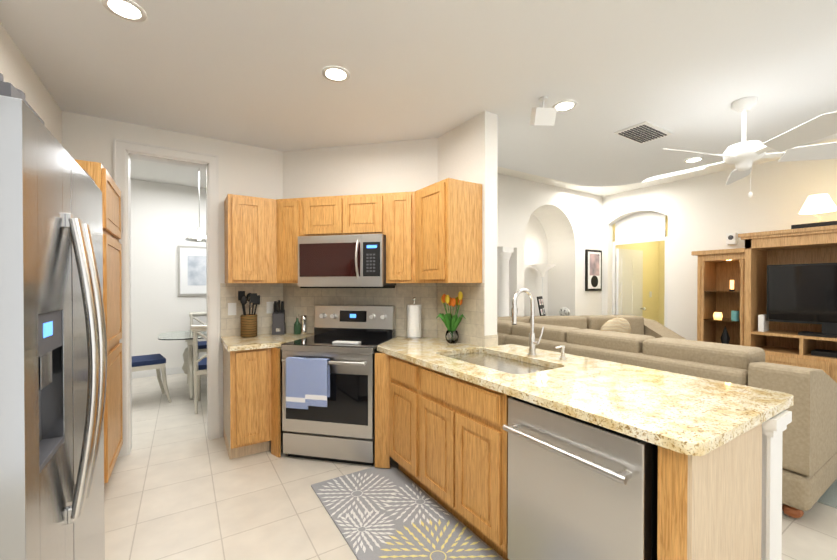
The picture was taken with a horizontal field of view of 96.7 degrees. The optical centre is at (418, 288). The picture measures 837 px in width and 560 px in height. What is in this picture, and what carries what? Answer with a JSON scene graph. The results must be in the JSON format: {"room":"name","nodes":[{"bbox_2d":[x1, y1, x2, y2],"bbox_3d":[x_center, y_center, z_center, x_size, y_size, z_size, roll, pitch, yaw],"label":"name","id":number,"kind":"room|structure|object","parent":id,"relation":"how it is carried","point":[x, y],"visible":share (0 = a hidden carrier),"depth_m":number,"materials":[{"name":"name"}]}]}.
{"room":"kitchen","nodes":[
{"label":"kitchen","id":0,"kind":"room"},
{"bbox_2d":[0,23,61,144],"bbox_3d":[-1.470,-0.097,0.399,0.520,2.950,5.400,0,1,-32],"label":"wall","id":1,"kind":"structure","parent":0,"point":[17,71],"depth_m":2.21,"materials":[{"name":"white paint"}]},
{"bbox_2d":[131,179,206,370],"bbox_3d":[-3.466,-0.143,6.059,5.900,2.950,0.100,0,1,-32],"label":"wall","id":2,"kind":"structure","parent":0,"point":[164,221],"depth_m":5.70,"materials":[{"name":"white paint"}]},
{"bbox_2d":[132,367,183,378],"bbox_3d":[-3.435,1.283,6.021,5.700,0.100,0.014,0,1,-32],"label":"baseboard","id":3,"kind":"structure","parent":2,"relation":"attached to","point":[152,373],"depth_m":5.63,"materials":[{"name":"white"}]},
{"bbox_2d":[178,246,206,295],"bbox_3d":[-3.399,-0.278,6.017,0.830,0.780,0.035,0,1,-32],"label":"picture frame","id":4,"kind":"object","parent":2,"relation":"attached to","point":[191,270],"visible":0.36,"depth_m":5.88,"materials":[{"name":"silver metal"}]},
{"bbox_2d":[62,111,658,436],"bbox_3d":[0.770,-0.138,5.396,9.650,2.950,0.650,0,1,-32],"label":"wall","id":5,"kind":"structure","parent":0,"point":[560,228],"depth_m":5.49,"materials":[{"name":"white paint"}]},
{"bbox_2d":[113,138,219,457],"bbox_3d":[-2.158,0.081,3.235,0.737,2.548,0.183,0,1,-32],"label":"trim","id":6,"kind":"structure","parent":5,"relation":"attached to","point":[124,151],"depth_m":3.19,"materials":[{"name":"white paint"}]},
{"bbox_2d":[228,303,235,314],"bbox_3d":[-1.715,0.190,3.425,0.070,0.114,0.010,0,1,-32],"label":"outlet","id":7,"kind":"object","parent":5,"relation":"attached to","point":[232,308],"depth_m":3.42,"materials":[{"name":"white plastic"}]},
{"bbox_2d":[224,194,275,282],"bbox_3d":[-1.511,-0.421,3.360,0.401,0.750,0.341,0,1,-32],"label":"upper cabinet","id":8,"kind":"object","parent":5,"relation":"attached to","point":[249,222],"depth_m":3.21,"materials":[{"name":"brown wood"}]},
{"bbox_2d":[276,198,299,282],"bbox_3d":[-1.106,-0.422,3.455,0.408,0.750,0.409,0,1,-32],"label":"upper cabinet","id":9,"kind":"object","parent":5,"relation":"attached to","point":[287,210],"depth_m":3.29,"materials":[{"name":"brown wood"}]},
{"bbox_2d":[497,247,513,316],"bbox_3d":[1.246,-0.052,5.402,0.220,1.080,0.200,0,1,-32],"label":"column","id":10,"kind":"structure","parent":5,"relation":"on","point":[504,254],"depth_m":5.34,"materials":[{"name":"white paint"}]},
{"bbox_2d":[537,296,545,315],"bbox_3d":[1.944,0.312,5.852,0.143,0.372,0.340,0,1,30],"label":"framed picture","id":11,"kind":"object","parent":5,"relation":"on","point":[541,305],"visible":0.88,"depth_m":5.81,"materials":[{"name":"black"}]},
{"bbox_2d":[559,307,569,315],"bbox_3d":[2.403,0.395,6.120,0.170,0.170,0.170,0,1,-32],"label":"decorative ball","id":12,"kind":"object","parent":5,"relation":"on","point":[564,311],"visible":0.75,"depth_m":6.06,"materials":[{"name":"white"}]},
{"bbox_2d":[585,249,601,290],"bbox_3d":[3.020,-0.311,6.410,0.440,0.700,0.035,0,1,-32],"label":"framed picture","id":13,"kind":"object","parent":5,"relation":"attached to","point":[593,270],"visible":1,"depth_m":6.38,"materials":[{"name":"black"}]},
{"bbox_2d":[616,248,645,315],"bbox_3d":[3.863,0.309,6.719,0.810,2.025,0.137,0,1,-32],"label":"hall door","id":14,"kind":"structure","parent":5,"relation":"in","point":[629,281],"depth_m":6.71,"materials":[{"name":"white"}]},
{"bbox_2d":[283,138,437,337],"bbox_3d":[-0.573,0.002,3.558,1.546,2.700,0.100,0,0,13],"label":"wall","id":15,"kind":"structure","parent":0,"point":[398,166],"depth_m":3.49,"materials":[{"name":"white paint"}]},
{"bbox_2d":[266,302,273,313],"bbox_3d":[-1.435,0.185,3.603,0.070,0.114,0.008,0,1,-32],"label":"outlet","id":16,"kind":"object","parent":15,"relation":"attached to","point":[269,305],"depth_m":3.60,"materials":[{"name":"white plastic"}]},
{"bbox_2d":[300,193,383,235],"bbox_3d":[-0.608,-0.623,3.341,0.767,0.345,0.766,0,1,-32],"label":"upper cabinet","id":17,"kind":"object","parent":15,"relation":"attached to","point":[363,213],"depth_m":3.17,"materials":[{"name":"brown wood"}]},
{"bbox_2d":[298,234,395,287],"bbox_3d":[-0.625,-0.224,3.271,0.758,0.442,0.470,0,0,13],"label":"microwave","id":18,"kind":"object","parent":17,"relation":"attached to","point":[344,261],"visible":0.98,"depth_m":3.09,"materials":[{"name":"silver metal"}]},
{"bbox_2d":[220,283,497,346],"bbox_3d":[-0.553,0.197,3.294,2.469,0.486,0.437,0,0,14],"label":"backsplash","id":19,"kind":"structure","parent":15,"relation":"attached to","point":[295,298],"depth_m":3.41,"materials":[{"name":"beige tile"}]},
{"bbox_2d":[384,192,407,282],"bbox_3d":[-0.110,-0.420,3.231,0.409,0.750,0.409,0,1,-32],"label":"upper cabinet","id":20,"kind":"object","parent":15,"relation":"attached to","point":[395,204],"depth_m":3.07,"materials":[{"name":"brown wood"}]},
{"bbox_2d":[0,0,836,195],"bbox_3d":[0.950,-1.526,3.930,11.300,0.350,8.800,0,1,-32],"label":"ceiling","id":21,"kind":"structure","parent":0,"point":[686,73],"depth_m":2.31,"materials":[{"name":"white paint"}]},
{"bbox_2d":[102,0,146,21],"bbox_3d":[-1.398,-1.330,1.771,0.169,0.005,0.169,0,1,-41],"label":"recessed light","id":22,"kind":"object","parent":21,"relation":"in","point":[129,9],"depth_m":1.77,"materials":[{"name":"white"}]},
{"bbox_2d":[185,168,205,241],"bbox_3d":[-2.838,-1.112,4.815,0.320,0.989,0.320,0,1,-32],"label":"dining pendant light","id":23,"kind":"object","parent":21,"relation":"hanging from","point":[198,236],"visible":0.81,"depth_m":4.80,"materials":[{"name":"silver metal"}]},
{"bbox_2d":[322,66,349,81],"bbox_3d":[-0.514,-1.334,2.319,0.169,0.005,0.169,0,1,-38],"label":"recessed light","id":24,"kind":"object","parent":21,"relation":"in","point":[337,73],"depth_m":2.31,"materials":[{"name":"white"}]},
{"bbox_2d":[530,96,556,125],"bbox_3d":[0.862,-1.229,2.579,0.140,0.220,0.144,0,0,-2],"label":"ceiling speaker","id":25,"kind":"object","parent":21,"relation":"attached to","point":[543,116],"visible":1,"depth_m":2.54,"materials":[{"name":"white plastic"}]},
{"bbox_2d":[552,100,576,111],"bbox_3d":[1.071,-1.338,2.731,0.169,0.005,0.169,0,1,37],"label":"recessed light","id":26,"kind":"object","parent":21,"relation":"in","point":[566,105],"depth_m":2.72,"materials":[{"name":"white"}]},
{"bbox_2d":[614,121,671,143],"bbox_3d":[1.940,-1.335,3.209,0.440,0.017,0.260,0,1,-32],"label":"ceiling vent","id":27,"kind":"object","parent":21,"relation":"in","point":[643,132],"visible":0.98,"depth_m":3.18,"materials":[{"name":"white metal"}]},
{"bbox_2d":[684,157,703,162],"bbox_3d":[2.886,-1.347,3.902,0.169,0.005,0.169,0,1,-41],"label":"recessed light","id":28,"kind":"object","parent":21,"relation":"in","point":[695,159],"depth_m":3.88,"materials":[{"name":"white"}]},
{"bbox_2d":[641,96,836,196],"bbox_3d":[2.306,-0.996,2.700,1.311,0.688,1.260,0,1,-32],"label":"ceiling fan","id":29,"kind":"object","parent":21,"relation":"hanging from","point":[743,155],"visible":1,"depth_m":2.56,"materials":[{"name":"white"}]},
{"bbox_2d":[438,111,497,335],"bbox_3d":[0.100,-0.123,3.575,0.130,2.950,1.710,0,1,-32],"label":"wall","id":30,"kind":"structure","parent":0,"point":[468,151],"depth_m":2.87,"materials":[{"name":"white paint"}]},
{"bbox_2d":[408,178,481,282],"bbox_3d":[0.190,-0.418,2.942,0.386,0.750,0.498,0,1,-32],"label":"upper cabinet","id":31,"kind":"object","parent":30,"relation":"attached to","point":[433,233],"depth_m":2.77,"materials":[{"name":"brown wood"}]},
{"bbox_2d":[104,373,836,559],"bbox_3d":[0.993,1.379,3.981,11.200,0.060,8.800,0,1,-32],"label":"floor","id":32,"kind":"structure","parent":0,"point":[179,485],"depth_m":2.37,"materials":[{"name":"tile"}]},
{"bbox_2d":[0,73,106,559],"bbox_3d":[-1.366,0.456,0.960,0.871,1.835,0.910,0,1,-32],"label":"fridge","id":33,"kind":"object","parent":32,"relation":"on","point":[53,361],"visible":1,"depth_m":0.93,"materials":[{"name":"silver metal"}]},
{"bbox_2d":[74,159,122,485],"bbox_3d":[-2.429,0.288,2.487,0.629,2.145,0.750,0,1,-32],"label":"pantry cabinet","id":34,"kind":"object","parent":32,"relation":"on","point":[101,177],"visible":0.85,"depth_m":2.55,"materials":[{"name":"brown wood"}]},
{"bbox_2d":[132,354,171,402],"bbox_3d":[-3.321,0.865,4.342,0.668,0.968,0.525,0,1,-42],"label":"dining chair","id":35,"kind":"object","parent":32,"relation":"on","point":[157,362],"visible":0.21,"depth_m":4.33,"materials":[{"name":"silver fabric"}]},
{"bbox_2d":[182,339,198,398],"bbox_3d":[-2.381,0.967,5.120,1.480,0.742,0.768,0,1,-32],"label":"table base","id":36,"kind":"object","parent":32,"relation":"on","point":[187,367],"visible":0.46,"depth_m":4.64,"materials":[{"name":"silver metal"}]},
{"bbox_2d":[158,330,206,339],"bbox_3d":[-2.377,0.589,5.120,1.970,0.012,0.900,0,1,-32],"label":"dining table","id":37,"kind":"object","parent":36,"relation":"on","point":[180,335],"visible":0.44,"depth_m":4.63,"materials":[{"name":"clear glass"}]},
{"bbox_2d":[187,312,206,383],"bbox_3d":[-3.175,0.855,5.612,0.525,0.968,0.668,0,1,-27],"label":"dining chair","id":38,"kind":"object","parent":32,"relation":"on","point":[202,346],"visible":0.21,"depth_m":5.72,"materials":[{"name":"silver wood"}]},
{"bbox_2d":[191,325,206,413],"bbox_3d":[-2.271,0.866,4.267,0.525,0.968,0.668,0,1,-27],"label":"dining chair","id":39,"kind":"object","parent":32,"relation":"on","point":[199,367],"visible":0.31,"depth_m":3.98,"materials":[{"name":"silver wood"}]},
{"bbox_2d":[223,345,280,458],"bbox_3d":[-1.445,0.918,3.192,0.354,0.874,0.710,0,1,-32],"label":"base cabinet","id":40,"kind":"object","parent":32,"relation":"on","point":[251,405],"visible":0.94,"depth_m":2.98,"materials":[{"name":"brown wood"}]},
{"bbox_2d":[221,333,313,351],"bbox_3d":[-1.277,0.459,3.334,0.831,0.038,0.647,0,1,-32],"label":"countertop","id":41,"kind":"structure","parent":40,"relation":"on","point":[240,343],"depth_m":3.14,"materials":[{"name":"stone"}]},
{"bbox_2d":[238,291,259,337],"bbox_3d":[-1.542,0.232,3.393,0.179,0.415,0.145,0,1,-32],"label":"utensil crock","id":42,"kind":"object","parent":41,"relation":"on","point":[248,324],"visible":1,"depth_m":3.34,"materials":[{"name":"brown wicker"}]},
{"bbox_2d":[272,300,285,334],"bbox_3d":[-1.338,0.276,3.562,0.110,0.324,0.092,0,0,-12],"label":"knife block","id":43,"kind":"object","parent":41,"relation":"on","point":[278,322],"visible":1,"depth_m":3.52,"materials":[{"name":"grey"}]},
{"bbox_2d":[294,314,300,333],"bbox_3d":[-1.160,0.342,3.565,0.064,0.191,0.064,0,1,-32],"label":"oil bottle","id":44,"kind":"object","parent":41,"relation":"on","point":[297,327],"visible":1,"depth_m":3.54,"materials":[{"name":"green glass"}]},
{"bbox_2d":[301,315,306,335],"bbox_3d":[-1.067,0.344,3.464,0.052,0.190,0.052,0,1,-32],"label":"pepper mill","id":45,"kind":"object","parent":41,"relation":"on","point":[303,325],"visible":1,"depth_m":3.44,"materials":[{"name":"silver metal"}]},
{"bbox_2d":[281,305,395,465],"bbox_3d":[-0.654,0.758,3.147,0.766,1.195,0.698,0,0,13],"label":"range","id":46,"kind":"object","parent":32,"relation":"on","point":[346,340],"visible":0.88,"depth_m":2.89,"materials":[{"name":"silver metal"}]},
{"bbox_2d":[286,357,329,408],"bbox_3d":[-0.847,0.726,2.844,0.345,0.384,0.052,0,0,13],"label":"towel","id":47,"kind":"object","parent":46,"relation":"hanging from","point":[307,382],"visible":0.94,"depth_m":2.83,"materials":[{"name":"blue fabric"}]},
{"bbox_2d":[383,352,402,471],"bbox_3d":[0.115,0.922,2.797,0.634,0.874,0.296,0,1,-32],"label":"base cabinet","id":48,"kind":"object","parent":32,"relation":"on","point":[392,365],"depth_m":2.68,"materials":[{"name":"brown wood"}]},
{"bbox_2d":[311,463,502,559],"bbox_3d":[-0.067,1.357,2.073,0.639,0.014,1.539,0,1,-32],"label":"rug","id":49,"kind":"object","parent":32,"relation":"on","point":[392,512],"visible":0.98,"depth_m":2.16,"materials":[{"name":"grey fabric"}]},
{"bbox_2d":[403,360,442,505],"bbox_3d":[0.348,0.925,2.429,0.634,0.874,0.574,0,1,-32],"label":"base cabinet","id":50,"kind":"object","parent":32,"relation":"on","point":[422,385],"depth_m":2.34,"materials":[{"name":"brown wood"}]},
{"bbox_2d":[443,372,498,553],"bbox_3d":[0.550,0.928,2.109,0.634,0.874,0.444,0,1,-32],"label":"base cabinet","id":51,"kind":"object","parent":32,"relation":"on","point":[470,409],"depth_m":1.95,"materials":[{"name":"brown wood"}]},
{"bbox_2d":[530,264,554,296],"bbox_3d":[2.067,0.471,6.203,0.420,1.720,0.420,0,1,-32],"label":"lamp","id":52,"kind":"object","parent":32,"relation":"on","point":[542,269],"visible":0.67,"depth_m":6.11,"materials":[{"name":"white"}]},
{"bbox_2d":[499,392,738,559],"bbox_3d":[0.837,0.937,1.636,0.626,0.862,0.662,0,1,-32],"label":"base cabinet","id":53,"kind":"object","parent":32,"relation":"on","point":[516,452],"depth_m":1.33,"materials":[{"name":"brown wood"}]},
{"bbox_2d":[503,397,657,559],"bbox_3d":[0.800,0.935,1.613,0.663,0.866,0.602,0,1,-32],"label":"dishwasher","id":54,"kind":"object","parent":53,"relation":"in","point":[579,488],"depth_m":1.42,"materials":[{"name":"silver metal"}]},
{"bbox_2d":[377,336,793,459],"bbox_3d":[0.542,0.467,2.399,0.954,0.040,2.518,0,1,-32],"label":"countertop","id":55,"kind":"structure","parent":53,"relation":"on","point":[695,417],"depth_m":1.62,"materials":[{"name":"beige stone"}]},
{"bbox_2d":[405,297,423,339],"bbox_3d":[-0.037,0.260,3.285,0.170,0.360,0.170,0,1,-32],"label":"paper towel holder","id":56,"kind":"object","parent":55,"relation":"on","point":[414,322],"visible":0.98,"depth_m":3.23,"materials":[{"name":"white paper"}]},
{"bbox_2d":[437,291,464,342],"bbox_3d":[0.272,0.232,3.025,0.248,0.420,0.249,0,1,-32],"label":"vase","id":57,"kind":"object","parent":55,"relation":"on","point":[451,321],"visible":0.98,"depth_m":2.99,"materials":[{"name":"clear glass"}]},
{"bbox_2d":[447,353,551,373],"bbox_3d":[0.484,0.594,2.374,0.470,0.216,0.820,0,1,-32],"label":"sink","id":58,"kind":"object","parent":55,"relation":"in","point":[500,362],"depth_m":2.43,"materials":[{"name":"silver metal"}]},
{"bbox_2d":[511,288,565,359],"bbox_3d":[0.760,0.223,2.372,0.268,0.448,0.249,0,1,-32],"label":"faucet","id":59,"kind":"object","parent":55,"relation":"on","point":[532,355],"depth_m":2.44,"materials":[{"name":"silver metal"}]},
{"bbox_2d":[691,225,836,382],"bbox_3d":[4.386,0.347,4.208,0.607,2.000,2.050,0,1,-32],"label":"entertainment center","id":60,"kind":"object","parent":32,"relation":"on","point":[745,270],"visible":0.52,"depth_m":4.51,"materials":[{"name":"brown wood"}]},
{"bbox_2d":[713,280,738,343],"bbox_3d":[3.968,0.342,4.796,0.130,0.900,0.268,0,1,-32],"label":"decorations","id":61,"kind":"object","parent":60,"relation":"in","point":[725,338],"visible":0.79,"depth_m":4.76,"materials":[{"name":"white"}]},
{"bbox_2d":[758,263,836,357],"bbox_3d":[4.444,0.229,3.978,0.240,1.000,1.200,0,1,-32],"label":"screen","id":62,"kind":"object","parent":60,"relation":"in","point":[802,293],"visible":1,"depth_m":4.12,"materials":[{"name":"black"}]},
{"bbox_2d":[791,194,836,228],"bbox_3d":[4.391,-0.837,4.090,0.300,0.370,0.380,0,1,-32],"label":"lamp","id":63,"kind":"object","parent":60,"relation":"on","point":[818,203],"visible":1,"depth_m":4.04,"materials":[{"name":"white fabric"}]},
{"bbox_2d":[817,479,836,507],"bbox_3d":[2.955,1.345,3.684,2.100,0.011,2.700,0,1,-32],"label":"living room rug","id":64,"kind":"object","parent":32,"relation":"on","point":[828,497],"depth_m":2.40,"materials":[{"name":"grey carpet"}]},
{"bbox_2d":[497,315,836,517],"bbox_3d":[2.524,0.862,4.200,2.827,0.946,3.220,0,1,-32],"label":"sofa","id":65,"kind":"object","parent":64,"relation":"on","point":[809,459],"visible":0.25,"depth_m":2.46,"materials":[{"name":"brown fabric"}]},
{"bbox_2d":[600,318,630,333],"bbox_3d":[2.611,0.601,4.952,0.478,0.438,0.242,0,1,-32],"label":"pillow","id":66,"kind":"object","parent":65,"relation":"on","point":[622,325],"depth_m":4.86,"materials":[{"name":"beige fabric"}]},
{"bbox_2d":[659,215,667,325],"bbox_3d":[5.297,-0.152,7.171,0.100,2.950,1.170,0,1,-32],"label":"wall","id":67,"kind":"structure","parent":0,"point":[661,243],"depth_m":7.59,"materials":[{"name":"beige paint"}]},
{"bbox_2d":[602,159,836,340],"bbox_3d":[4.753,-0.129,4.336,0.150,2.950,5.400,0,1,-32],"label":"wall","id":68,"kind":"structure","parent":0,"point":[706,212],"depth_m":5.26,"materials":[{"name":"white paint"}]},
{"bbox_2d":[612,211,667,326],"bbox_3d":[3.750,-0.018,6.111,0.049,2.700,1.170,0,1,-32],"label":"door frame","id":69,"kind":"structure","parent":68,"relation":"attached to","point":[643,226],"depth_m":6.16,"materials":[{"name":"white paint"}]},
{"bbox_2d":[726,233,737,244],"bbox_3d":[4.200,-0.664,4.988,0.080,0.150,0.100,0,1,-32],"label":"speaker","id":70,"kind":"object","parent":68,"relation":"attached to","point":[731,238],"visible":1,"depth_m":4.96}
]}

